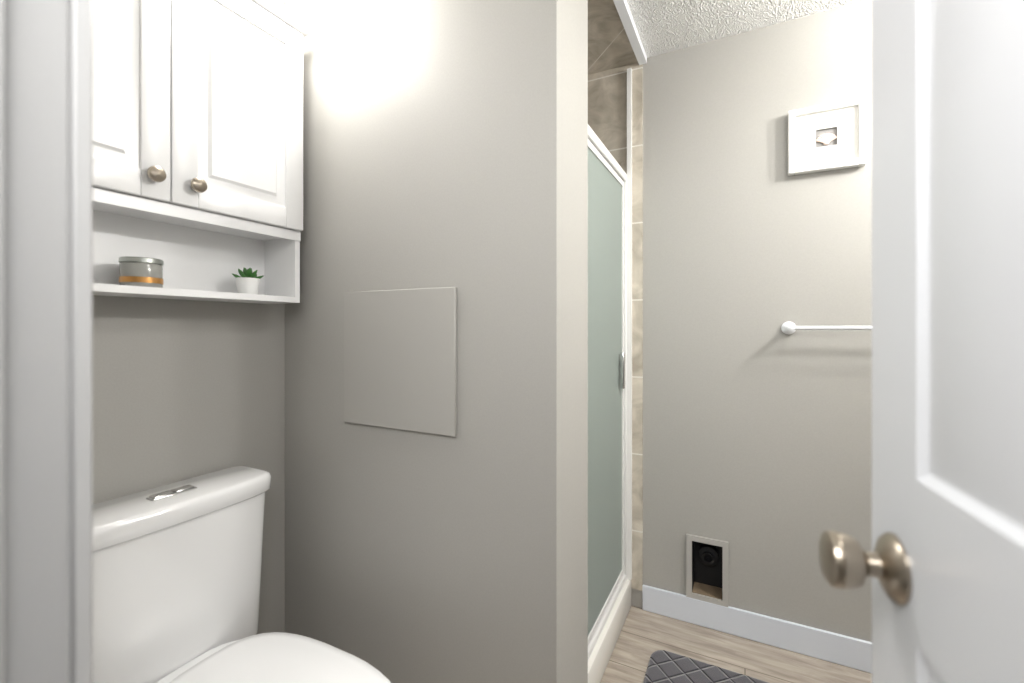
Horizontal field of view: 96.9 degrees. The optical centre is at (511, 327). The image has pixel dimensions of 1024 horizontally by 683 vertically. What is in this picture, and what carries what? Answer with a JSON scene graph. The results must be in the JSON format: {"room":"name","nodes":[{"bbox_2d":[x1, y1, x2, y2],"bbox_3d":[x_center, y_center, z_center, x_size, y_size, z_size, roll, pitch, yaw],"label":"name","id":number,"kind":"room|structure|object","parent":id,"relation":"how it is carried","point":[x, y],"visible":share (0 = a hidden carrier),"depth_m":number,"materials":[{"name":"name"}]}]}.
{"room":"bathroom","nodes":[
{"label":"bathroom","id":0,"kind":"room"},
{"bbox_2d":[93,0,284,633],"bbox_3d":[-0.941,0.025,1.463,0.110,2.350,2.444,0,0,27],"label":"wall","id":1,"kind":"structure","parent":0,"point":[184,389],"depth_m":1.34,"materials":[{"name":"grey paint"}]},
{"bbox_2d":[93,0,310,303],"bbox_3d":[-0.912,-0.528,1.162,0.213,0.892,0.789,0,0,27],"label":"upper cabinet","id":2,"kind":"object","parent":1,"relation":"attached to","point":[198,147],"visible":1,"depth_m":1.22,"materials":[{"name":"white wood"}]},
{"bbox_2d":[118,256,163,287],"bbox_3d":[-0.942,-0.138,1.154,0.089,0.074,0.089,0,0,27],"label":"candle jar","id":3,"kind":"object","parent":2,"relation":"in","point":[141,271],"visible":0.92,"depth_m":1.12,"materials":[{"name":"clear glass"}]},
{"bbox_2d":[232,268,263,293],"bbox_3d":[-0.814,-0.143,1.400,0.084,0.085,0.086,0,0,27],"label":"succulent pot","id":4,"kind":"object","parent":2,"relation":"in","point":[247,281],"visible":0.96,"depth_m":1.38,"materials":[{"name":"white ceramic"}]},
{"bbox_2d":[285,0,571,682],"bbox_3d":[-0.321,0.025,1.422,1.030,2.350,0.110,0,0,27],"label":"wall","id":5,"kind":"structure","parent":0,"point":[437,143],"depth_m":1.29,"materials":[{"name":"grey paint"}]},
{"bbox_2d":[344,287,456,436],"bbox_3d":[-0.347,0.094,1.365,0.430,0.418,0.010,0,0,27],"label":"access panel","id":6,"kind":"object","parent":5,"relation":"attached to","point":[400,359],"visible":1,"depth_m":1.35,"materials":[{"name":"grey paint"}]},
{"bbox_2d":[281,0,864,57],"bbox_3d":[0.287,-1.180,0.833,2.870,0.060,2.444,0,0,27],"label":"ceiling","id":7,"kind":"structure","parent":0,"point":[664,26],"depth_m":1.68,"materials":[{"name":"white paint"}]},
{"bbox_2d":[572,0,587,682],"bbox_3d":[0.146,0.025,1.324,0.110,2.350,0.143,0,0,27],"label":"wall","id":8,"kind":"structure","parent":0,"point":[579,341],"depth_m":1.30,"materials":[{"name":"grey paint"}]},
{"bbox_2d":[613,0,646,64],"bbox_3d":[0.408,-1.136,1.639,0.032,0.028,0.656,0,0,27],"label":"trim","id":9,"kind":"structure","parent":8,"relation":"attached to","point":[625,15],"depth_m":1.71,"materials":[{"name":"white wood"}]},
{"bbox_2d":[600,605,871,682],"bbox_3d":[0.287,1.230,0.833,2.870,0.060,2.444,0,0,27],"label":"floor","id":10,"kind":"structure","parent":0,"point":[644,635],"depth_m":1.66,"materials":[{"name":"wood"}]},
{"bbox_2d":[93,466,390,682],"bbox_3d":[-0.601,0.813,1.042,0.851,0.774,0.494,0,0,27],"label":"toilet","id":11,"kind":"object","parent":10,"relation":"on","point":[176,579],"visible":0.88,"depth_m":1.13,"materials":[{"name":"white ceramic"}]},
{"bbox_2d":[588,68,631,682],"bbox_3d":[-0.111,0.045,1.832,1.007,2.310,0.790,0,0,27],"label":"shower door","id":12,"kind":"structure","parent":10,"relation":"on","point":[609,386],"depth_m":1.73,"materials":[{"name":"white glass"}]},
{"bbox_2d":[643,650,768,682],"bbox_3d":[0.664,1.192,1.299,0.605,0.016,0.578,0,0,27],"label":"bath mat","id":13,"kind":"object","parent":10,"relation":"on","point":[664,666],"visible":1,"depth_m":1.56,"materials":[{"name":"grey fabric"}]},
{"bbox_2d":[631,0,871,641],"bbox_3d":[0.820,0.025,1.871,2.650,2.350,0.110,0,0,27],"label":"wall","id":14,"kind":"structure","parent":0,"point":[757,439],"depth_m":1.75,"materials":[{"name":"grey paint"}]},
{"bbox_2d":[588,0,642,590],"bbox_3d":[-0.097,-0.015,1.824,1.060,2.270,0.810,0,0,27],"label":"wall","id":15,"kind":"structure","parent":14,"relation":"attached to","point":[612,59],"depth_m":1.95,"materials":[{"name":"beige tile"}]},
{"bbox_2d":[686,534,727,606],"bbox_3d":[0.802,0.971,1.859,0.155,0.256,0.094,0,0,27],"label":"vent box","id":16,"kind":"object","parent":14,"relation":"attached to","point":[708,555],"visible":0.98,"depth_m":1.84,"materials":[{"name":"grey"}]},
{"bbox_2d":[642,585,871,672],"bbox_3d":[1.250,1.147,1.579,1.560,0.105,0.016,0,0,27],"label":"baseboard","id":17,"kind":"structure","parent":14,"relation":"attached to","point":[843,650],"depth_m":1.70,"materials":[{"name":"white wood"}]},
{"bbox_2d":[781,322,871,333],"bbox_3d":[1.288,0.000,1.524,0.658,0.048,0.075,0,0,27],"label":"towel rail","id":18,"kind":"object","parent":14,"relation":"attached to","point":[789,327],"visible":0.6,"depth_m":1.60,"materials":[{"name":"white metal"}]},
{"bbox_2d":[788,97,866,175],"bbox_3d":[1.128,-0.684,1.632,0.232,0.232,0.030,0,0,27],"label":"picture frame","id":19,"kind":"object","parent":14,"relation":"attached to","point":[828,137],"visible":1,"depth_m":1.63,"materials":[{"name":"white wood"}]},
{"bbox_3d":[-0.084,-1.000,0.197,0.870,0.300,0.123,0,0,27],"label":"wall","id":20,"kind":"structure","parent":0,"visible":0},
{"bbox_2d":[0,0,92,682],"bbox_3d":[-0.086,0.145,0.193,1.000,2.110,0.165,0,0,27],"label":"trim","id":21,"kind":"structure","parent":20,"relation":"attached to","point":[46,341],"depth_m":0.43,"materials":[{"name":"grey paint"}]},
{"bbox_2d":[819,0,1023,682],"bbox_3d":[0.328,0.181,0.219,0.167,2.022,0.670,0,0,20],"label":"door","id":22,"kind":"structure","parent":20,"relation":"in","point":[941,564],"depth_m":0.39,"materials":[{"name":"white wood"}]}
]}

